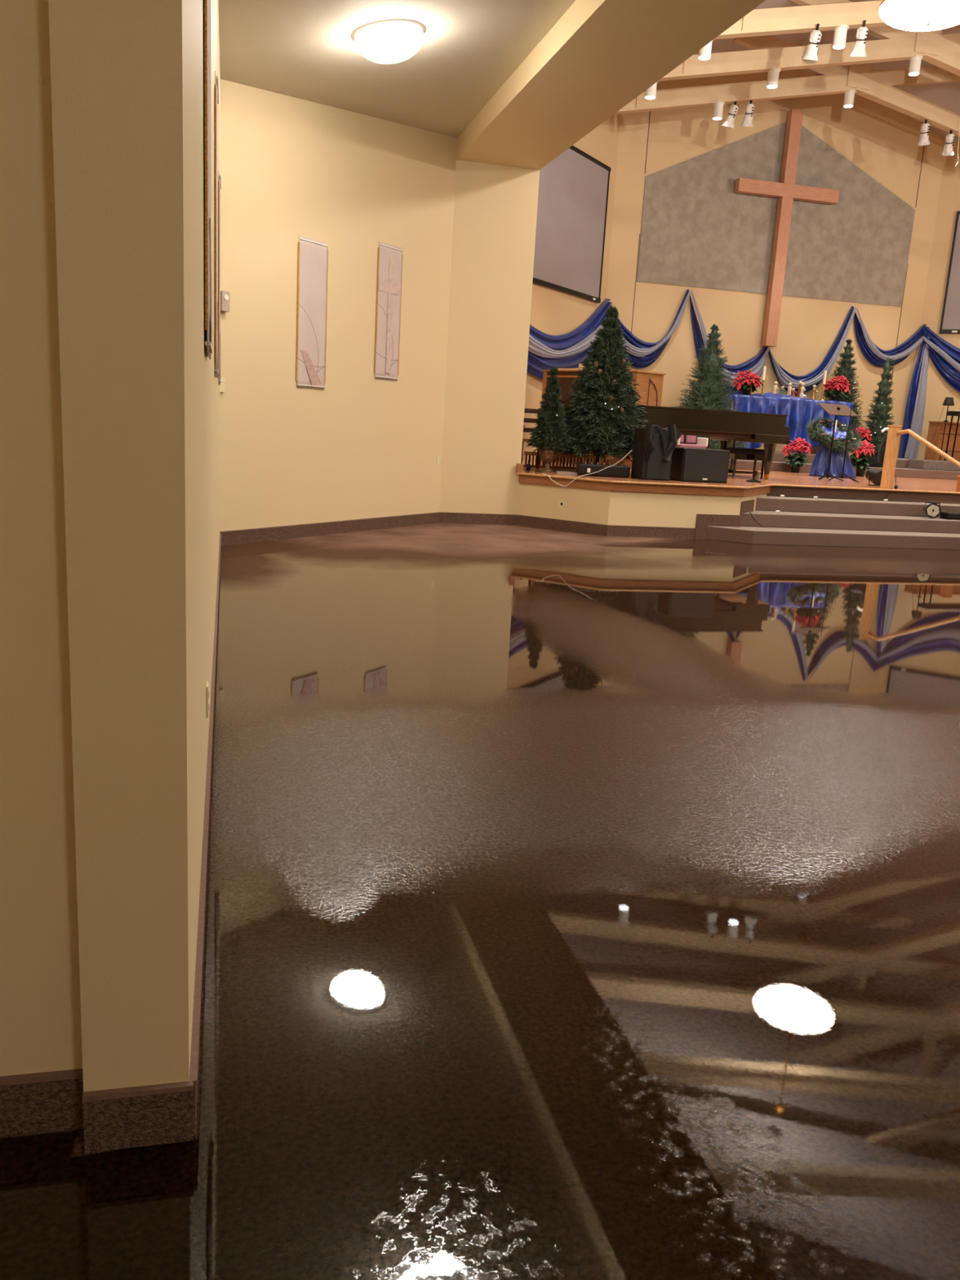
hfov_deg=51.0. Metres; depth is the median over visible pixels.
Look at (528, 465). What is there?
bottle
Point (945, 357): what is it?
fabric swag
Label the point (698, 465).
grille
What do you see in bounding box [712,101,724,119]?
spotlight
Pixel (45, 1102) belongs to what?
baseboard
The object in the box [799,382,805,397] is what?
figure
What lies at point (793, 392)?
figure
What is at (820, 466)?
cloth
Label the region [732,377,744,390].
flower
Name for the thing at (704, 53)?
spotlight
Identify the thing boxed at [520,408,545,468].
wooden chair
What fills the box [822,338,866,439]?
tree
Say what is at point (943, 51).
roof truss
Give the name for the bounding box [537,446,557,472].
urn
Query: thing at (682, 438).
cushion
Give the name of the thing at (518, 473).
trim
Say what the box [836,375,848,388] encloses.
flower
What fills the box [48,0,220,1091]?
wall
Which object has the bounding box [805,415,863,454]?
wreath
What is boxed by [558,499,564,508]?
wall outlet
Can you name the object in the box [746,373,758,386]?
flower
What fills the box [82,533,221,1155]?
baseboard
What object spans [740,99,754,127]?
spotlight
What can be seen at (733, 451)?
cushion
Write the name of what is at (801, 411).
altar cloth
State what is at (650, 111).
trim
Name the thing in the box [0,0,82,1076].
wall
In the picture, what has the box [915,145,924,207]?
trim
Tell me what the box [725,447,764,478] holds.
piano bench
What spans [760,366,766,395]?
candlestick
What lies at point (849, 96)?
spotlight
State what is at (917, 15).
pendant lamp
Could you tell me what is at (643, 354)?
fabric swag
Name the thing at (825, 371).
candle
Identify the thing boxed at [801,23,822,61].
spotlight
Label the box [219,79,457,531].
wall
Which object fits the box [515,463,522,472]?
block
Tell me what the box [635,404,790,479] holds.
grand piano
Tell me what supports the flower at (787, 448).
on the poinsettia at (797, 461)
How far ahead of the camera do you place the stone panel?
22.98 m
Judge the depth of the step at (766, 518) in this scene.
15.06 m
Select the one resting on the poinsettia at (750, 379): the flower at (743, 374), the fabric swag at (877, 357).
the flower at (743, 374)
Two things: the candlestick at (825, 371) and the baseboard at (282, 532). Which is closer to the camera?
the baseboard at (282, 532)
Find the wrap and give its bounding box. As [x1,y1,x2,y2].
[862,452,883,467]
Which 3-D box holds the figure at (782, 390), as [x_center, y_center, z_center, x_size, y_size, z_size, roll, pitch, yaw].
[6.662,-5.473,22.145,0.115,0.233,0.124,0,13,-14]
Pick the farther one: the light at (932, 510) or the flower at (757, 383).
the flower at (757, 383)
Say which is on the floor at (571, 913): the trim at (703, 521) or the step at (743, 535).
the step at (743, 535)
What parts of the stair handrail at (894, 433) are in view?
newel post, rail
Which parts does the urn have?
foot plate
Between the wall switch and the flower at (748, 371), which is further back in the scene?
the flower at (748, 371)
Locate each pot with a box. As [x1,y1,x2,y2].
[741,389,751,395]
[791,465,801,472]
[830,394,840,400]
[855,468,866,476]
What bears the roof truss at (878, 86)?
attached to the ceiling at (946, 95)
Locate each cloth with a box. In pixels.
[721,394,853,453]
[751,392,808,399]
[808,444,856,478]
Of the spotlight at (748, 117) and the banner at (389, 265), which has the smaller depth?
the banner at (389, 265)
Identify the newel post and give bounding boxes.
[955,475,959,491]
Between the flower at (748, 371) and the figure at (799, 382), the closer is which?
the flower at (748, 371)
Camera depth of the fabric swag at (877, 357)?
24.30 m
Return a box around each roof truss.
[614,35,959,137]
[658,0,959,80]
[714,0,889,39]
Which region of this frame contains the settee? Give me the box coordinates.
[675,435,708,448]
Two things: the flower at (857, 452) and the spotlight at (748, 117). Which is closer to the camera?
the spotlight at (748, 117)
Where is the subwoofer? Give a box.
[670,446,729,483]
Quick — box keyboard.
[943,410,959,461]
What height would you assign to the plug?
0.202 m
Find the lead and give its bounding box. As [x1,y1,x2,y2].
[776,495,916,502]
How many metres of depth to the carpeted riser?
22.53 m
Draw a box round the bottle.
[525,460,530,471]
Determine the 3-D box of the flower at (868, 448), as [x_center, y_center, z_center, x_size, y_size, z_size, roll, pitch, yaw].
[8.083,-3.944,20.916,0.285,0.261,0.153,0,13,-14]
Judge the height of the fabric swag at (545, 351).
1.966 m
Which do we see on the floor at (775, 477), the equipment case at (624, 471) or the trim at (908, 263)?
the equipment case at (624, 471)
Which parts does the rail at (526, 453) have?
rail, rail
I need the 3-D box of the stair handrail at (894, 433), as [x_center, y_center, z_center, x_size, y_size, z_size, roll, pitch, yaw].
[7.028,-2.364,15.584,0.213,1.826,2.102,-2,14,-24]
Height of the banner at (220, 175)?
1.620 m
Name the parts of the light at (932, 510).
len panel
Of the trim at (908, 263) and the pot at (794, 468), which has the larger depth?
the trim at (908, 263)
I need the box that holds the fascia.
[518,475,770,496]
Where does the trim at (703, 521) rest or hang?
attached to the wall at (581, 504)
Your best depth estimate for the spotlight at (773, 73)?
17.70 m
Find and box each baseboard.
[0,1068,84,1137]
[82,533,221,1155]
[219,511,517,546]
[516,515,695,538]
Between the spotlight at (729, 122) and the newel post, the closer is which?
the newel post
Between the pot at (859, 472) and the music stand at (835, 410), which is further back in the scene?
the pot at (859, 472)
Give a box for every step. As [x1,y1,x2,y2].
[705,525,959,550]
[742,510,959,533]
[755,496,959,517]
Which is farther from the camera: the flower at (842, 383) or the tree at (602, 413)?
the flower at (842, 383)
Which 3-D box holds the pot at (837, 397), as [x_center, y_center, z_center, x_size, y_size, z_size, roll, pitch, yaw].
[8.002,-5.447,22.656,0.261,0.150,0.257,0,13,-14]
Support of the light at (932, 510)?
on the step at (766, 518)
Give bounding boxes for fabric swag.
[527,298,612,379]
[607,288,691,368]
[689,289,768,394]
[767,306,856,395]
[853,308,926,367]
[923,324,959,392]
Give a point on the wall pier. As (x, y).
(495, 217)
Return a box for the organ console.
[541,369,665,469]
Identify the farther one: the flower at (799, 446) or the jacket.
the flower at (799, 446)
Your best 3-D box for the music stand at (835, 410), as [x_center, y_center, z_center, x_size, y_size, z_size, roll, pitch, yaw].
[6.354,-3.564,18.127,0.654,1.348,0.520,0,13,-14]
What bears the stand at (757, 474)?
on the floor at (775, 477)
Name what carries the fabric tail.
attached to the wall at (938, 388)
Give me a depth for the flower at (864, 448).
20.89 m
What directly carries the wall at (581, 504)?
on the floor at (571, 913)
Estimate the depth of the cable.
14.02 m
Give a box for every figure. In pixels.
[773,381,778,393]
[779,386,786,395]
[786,382,792,395]
[791,388,796,397]
[796,381,802,396]
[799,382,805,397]
[810,385,817,399]
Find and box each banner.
[204,0,213,359]
[214,71,218,377]
[217,171,221,385]
[295,235,328,389]
[373,241,403,380]
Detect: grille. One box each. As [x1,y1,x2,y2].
[645,432,671,479]
[682,449,728,482]
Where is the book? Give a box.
[557,368,576,369]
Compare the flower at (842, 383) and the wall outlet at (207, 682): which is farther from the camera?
the flower at (842, 383)
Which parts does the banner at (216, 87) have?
hem rod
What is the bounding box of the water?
[593,537,959,588]
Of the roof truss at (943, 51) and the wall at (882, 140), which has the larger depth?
the wall at (882, 140)
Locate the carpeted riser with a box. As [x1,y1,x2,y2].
[907,458,959,471]
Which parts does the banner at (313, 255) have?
hem rod, hem rod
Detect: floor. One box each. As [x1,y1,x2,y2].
[0,523,959,1279]
[521,457,959,492]
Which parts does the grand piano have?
lid, soundboard frame, leg, leg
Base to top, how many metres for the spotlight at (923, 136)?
0.509 m
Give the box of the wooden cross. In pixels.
[733,109,839,346]
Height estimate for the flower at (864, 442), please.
0.225 m
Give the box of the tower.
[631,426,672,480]
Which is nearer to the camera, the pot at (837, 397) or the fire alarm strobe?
the fire alarm strobe
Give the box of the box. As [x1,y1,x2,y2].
[555,471,577,475]
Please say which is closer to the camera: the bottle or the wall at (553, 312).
the bottle
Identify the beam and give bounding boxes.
[456,0,765,169]
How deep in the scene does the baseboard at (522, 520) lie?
14.29 m
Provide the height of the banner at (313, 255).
1.640 m
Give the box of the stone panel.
[636,122,915,306]
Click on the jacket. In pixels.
(671, 433)
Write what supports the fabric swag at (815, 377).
attached to the wall at (882, 140)
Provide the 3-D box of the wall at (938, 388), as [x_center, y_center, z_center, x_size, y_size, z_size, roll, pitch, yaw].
[13.205,-7.151,23.173,5.841,8.506,0.254,10,14,29]
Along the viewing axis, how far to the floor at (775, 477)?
17.25 m
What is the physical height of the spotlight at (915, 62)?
0.308 m
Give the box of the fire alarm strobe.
[220,290,230,311]
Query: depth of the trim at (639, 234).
22.58 m
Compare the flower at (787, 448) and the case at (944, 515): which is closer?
the case at (944, 515)
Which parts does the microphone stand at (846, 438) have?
leg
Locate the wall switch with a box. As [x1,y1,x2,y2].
[436,455,439,464]
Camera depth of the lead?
16.02 m
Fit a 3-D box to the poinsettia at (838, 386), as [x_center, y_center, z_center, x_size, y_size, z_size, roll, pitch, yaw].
[8.006,-5.664,22.631,0.680,0.583,0.631,0,13,-14]
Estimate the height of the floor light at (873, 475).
0.284 m
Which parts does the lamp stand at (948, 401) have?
lamp shade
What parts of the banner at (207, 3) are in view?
hem rod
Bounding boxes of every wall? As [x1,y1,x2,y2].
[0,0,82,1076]
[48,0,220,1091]
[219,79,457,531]
[517,482,766,528]
[522,113,621,458]
[606,44,946,457]
[914,142,959,459]
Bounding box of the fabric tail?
[898,327,929,458]
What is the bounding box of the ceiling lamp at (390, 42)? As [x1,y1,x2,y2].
[354,21,423,63]
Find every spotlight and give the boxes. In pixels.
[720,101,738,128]
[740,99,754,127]
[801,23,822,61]
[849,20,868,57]
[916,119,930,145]
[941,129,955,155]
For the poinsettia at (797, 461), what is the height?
0.738 m
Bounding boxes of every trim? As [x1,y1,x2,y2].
[627,234,639,368]
[644,111,650,173]
[694,514,741,539]
[739,499,755,527]
[888,262,908,404]
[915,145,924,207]
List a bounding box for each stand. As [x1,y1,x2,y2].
[746,470,761,482]
[817,403,859,480]
[828,405,858,482]
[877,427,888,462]
[925,396,954,460]
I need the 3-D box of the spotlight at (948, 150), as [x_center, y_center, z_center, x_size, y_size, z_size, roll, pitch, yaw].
[9.849,-10.429,21.130,0.251,0.515,0.328,10,14,28]
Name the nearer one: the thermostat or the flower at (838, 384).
the thermostat
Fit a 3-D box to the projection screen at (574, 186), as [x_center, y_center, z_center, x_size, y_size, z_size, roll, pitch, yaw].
[1.514,-8.403,19.893,0.065,2.760,4.600,10,14,30]
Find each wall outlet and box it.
[205,681,208,717]
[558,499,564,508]
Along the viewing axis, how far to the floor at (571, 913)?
3.04 m
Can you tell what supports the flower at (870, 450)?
on the poinsettia at (861, 464)
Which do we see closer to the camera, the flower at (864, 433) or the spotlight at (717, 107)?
the spotlight at (717, 107)
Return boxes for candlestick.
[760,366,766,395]
[819,369,826,400]
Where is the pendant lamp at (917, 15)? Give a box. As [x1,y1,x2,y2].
[878,0,959,31]
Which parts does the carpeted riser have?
panel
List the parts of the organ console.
panel, moulding, panel, panel, panel, arch moulding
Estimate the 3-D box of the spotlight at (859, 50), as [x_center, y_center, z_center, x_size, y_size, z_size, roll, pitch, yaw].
[5.981,-9.412,15.802,0.265,0.512,0.327,0,13,-14]
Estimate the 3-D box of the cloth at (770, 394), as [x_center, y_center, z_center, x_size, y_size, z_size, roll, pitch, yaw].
[6.565,-5.428,22.320,1.500,0.123,0.603,0,13,-14]
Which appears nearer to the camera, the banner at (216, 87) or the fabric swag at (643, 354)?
the banner at (216, 87)
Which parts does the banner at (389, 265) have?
hem rod, hem rod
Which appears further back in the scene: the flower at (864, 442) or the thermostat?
the flower at (864, 442)
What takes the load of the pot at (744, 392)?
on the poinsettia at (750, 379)
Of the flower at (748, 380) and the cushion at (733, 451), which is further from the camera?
the flower at (748, 380)
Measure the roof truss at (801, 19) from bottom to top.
3.225 m
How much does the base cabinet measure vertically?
0.914 m
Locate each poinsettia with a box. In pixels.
[730,369,764,395]
[780,436,812,472]
[821,375,852,400]
[849,426,872,466]
[851,440,875,476]
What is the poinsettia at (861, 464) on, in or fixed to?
on the floor at (775, 477)
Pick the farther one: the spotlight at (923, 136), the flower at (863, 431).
the flower at (863, 431)
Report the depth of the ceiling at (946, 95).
21.58 m
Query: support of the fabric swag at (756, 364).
attached to the wall at (882, 140)
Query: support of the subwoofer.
on the floor at (775, 477)
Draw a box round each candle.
[762,366,766,380]
[822,370,826,383]
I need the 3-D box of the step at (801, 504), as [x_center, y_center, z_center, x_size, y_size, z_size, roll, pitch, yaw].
[8.492,-2.092,16.505,9.276,0.193,0.493,0,13,-14]
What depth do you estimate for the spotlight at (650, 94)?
17.25 m
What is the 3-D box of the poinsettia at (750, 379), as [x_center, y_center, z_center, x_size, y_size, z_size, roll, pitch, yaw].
[5.818,-5.655,22.076,0.724,0.560,0.635,0,13,-14]
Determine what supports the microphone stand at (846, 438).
on the floor at (775, 477)
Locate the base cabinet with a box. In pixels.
[924,421,959,462]
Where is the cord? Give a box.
[955,119,959,166]
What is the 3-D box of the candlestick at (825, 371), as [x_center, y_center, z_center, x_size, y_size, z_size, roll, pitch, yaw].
[7.663,-5.681,22.410,0.140,0.674,0.138,0,13,-14]
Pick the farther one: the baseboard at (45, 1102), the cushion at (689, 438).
the cushion at (689, 438)
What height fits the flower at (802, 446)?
0.275 m
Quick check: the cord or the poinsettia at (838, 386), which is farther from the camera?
the poinsettia at (838, 386)
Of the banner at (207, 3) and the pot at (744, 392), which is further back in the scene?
the pot at (744, 392)
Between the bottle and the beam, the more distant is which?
the bottle
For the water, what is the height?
0.001 m
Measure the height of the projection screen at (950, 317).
2.760 m
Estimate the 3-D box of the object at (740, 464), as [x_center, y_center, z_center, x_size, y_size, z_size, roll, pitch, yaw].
[7.702,-3.982,23.124,9.580,0.182,2.740,0,13,-14]
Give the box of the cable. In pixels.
[542,449,631,486]
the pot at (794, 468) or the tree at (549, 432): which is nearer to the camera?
the tree at (549, 432)
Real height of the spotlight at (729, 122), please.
0.512 m
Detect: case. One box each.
[575,462,630,477]
[939,511,959,519]
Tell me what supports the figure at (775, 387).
on the cloth at (770, 394)
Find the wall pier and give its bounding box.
[439,160,539,514]
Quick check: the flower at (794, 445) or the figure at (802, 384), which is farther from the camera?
the figure at (802, 384)
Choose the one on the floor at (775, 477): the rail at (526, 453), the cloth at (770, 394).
the rail at (526, 453)
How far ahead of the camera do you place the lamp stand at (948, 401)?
23.04 m
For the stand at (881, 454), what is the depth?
19.23 m
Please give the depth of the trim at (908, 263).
24.33 m
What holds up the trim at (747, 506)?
attached to the wall at (581, 504)
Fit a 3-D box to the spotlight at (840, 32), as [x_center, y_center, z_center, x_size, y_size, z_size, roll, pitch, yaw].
[5.648,-9.465,15.773,0.240,0.308,0.240,0,13,-14]
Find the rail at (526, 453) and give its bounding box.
[522,451,613,470]
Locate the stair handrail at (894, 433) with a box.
[880,425,959,488]
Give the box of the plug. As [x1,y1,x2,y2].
[893,475,897,488]
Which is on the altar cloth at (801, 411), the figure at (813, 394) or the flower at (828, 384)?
the figure at (813, 394)
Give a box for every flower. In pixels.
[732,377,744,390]
[734,370,746,382]
[740,373,754,386]
[742,369,753,378]
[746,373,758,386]
[754,376,764,387]
[780,444,792,456]
[788,440,798,451]
[792,439,804,450]
[795,441,806,453]
[796,438,808,451]
[802,442,812,454]
[822,380,831,391]
[825,378,837,391]
[830,378,844,390]
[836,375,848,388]
[842,380,852,394]
[853,447,862,457]
[857,426,866,437]
[859,443,868,455]
[860,440,866,448]
[862,430,871,439]
[864,444,874,456]
[868,443,875,454]
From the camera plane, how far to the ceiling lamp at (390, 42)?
9.01 m
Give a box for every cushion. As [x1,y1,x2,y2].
[680,435,684,443]
[685,435,696,443]
[725,447,764,455]
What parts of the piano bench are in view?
leg, leg, leg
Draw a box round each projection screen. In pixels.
[532,145,611,302]
[938,210,959,333]
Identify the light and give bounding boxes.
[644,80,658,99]
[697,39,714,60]
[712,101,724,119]
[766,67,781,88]
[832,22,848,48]
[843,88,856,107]
[865,467,882,485]
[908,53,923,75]
[922,502,941,518]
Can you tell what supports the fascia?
attached to the wall at (581, 504)
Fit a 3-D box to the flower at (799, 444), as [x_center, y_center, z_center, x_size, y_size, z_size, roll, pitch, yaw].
[6.652,-4.074,20.992,0.268,0.255,0.159,0,13,-14]
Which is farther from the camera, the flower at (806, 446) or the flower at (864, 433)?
the flower at (864, 433)
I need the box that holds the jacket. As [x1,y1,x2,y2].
[644,424,680,462]
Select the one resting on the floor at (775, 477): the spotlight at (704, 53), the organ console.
the organ console
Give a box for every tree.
[524,366,572,453]
[556,304,648,463]
[671,323,748,449]
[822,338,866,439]
[859,357,894,453]
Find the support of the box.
on the floor at (775, 477)
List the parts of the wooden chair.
leg, seat, post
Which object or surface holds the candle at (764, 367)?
on the candlestick at (764, 367)
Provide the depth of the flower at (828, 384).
22.53 m
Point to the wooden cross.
(786, 191)
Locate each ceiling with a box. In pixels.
[218,0,575,137]
[657,0,959,142]
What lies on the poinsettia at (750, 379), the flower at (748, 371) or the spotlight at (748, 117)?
the flower at (748, 371)
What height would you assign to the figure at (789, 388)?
0.330 m
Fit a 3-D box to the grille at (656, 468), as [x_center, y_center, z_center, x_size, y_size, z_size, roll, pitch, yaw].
[2.610,-2.675,14.627,0.356,0.660,0.020,0,13,-14]

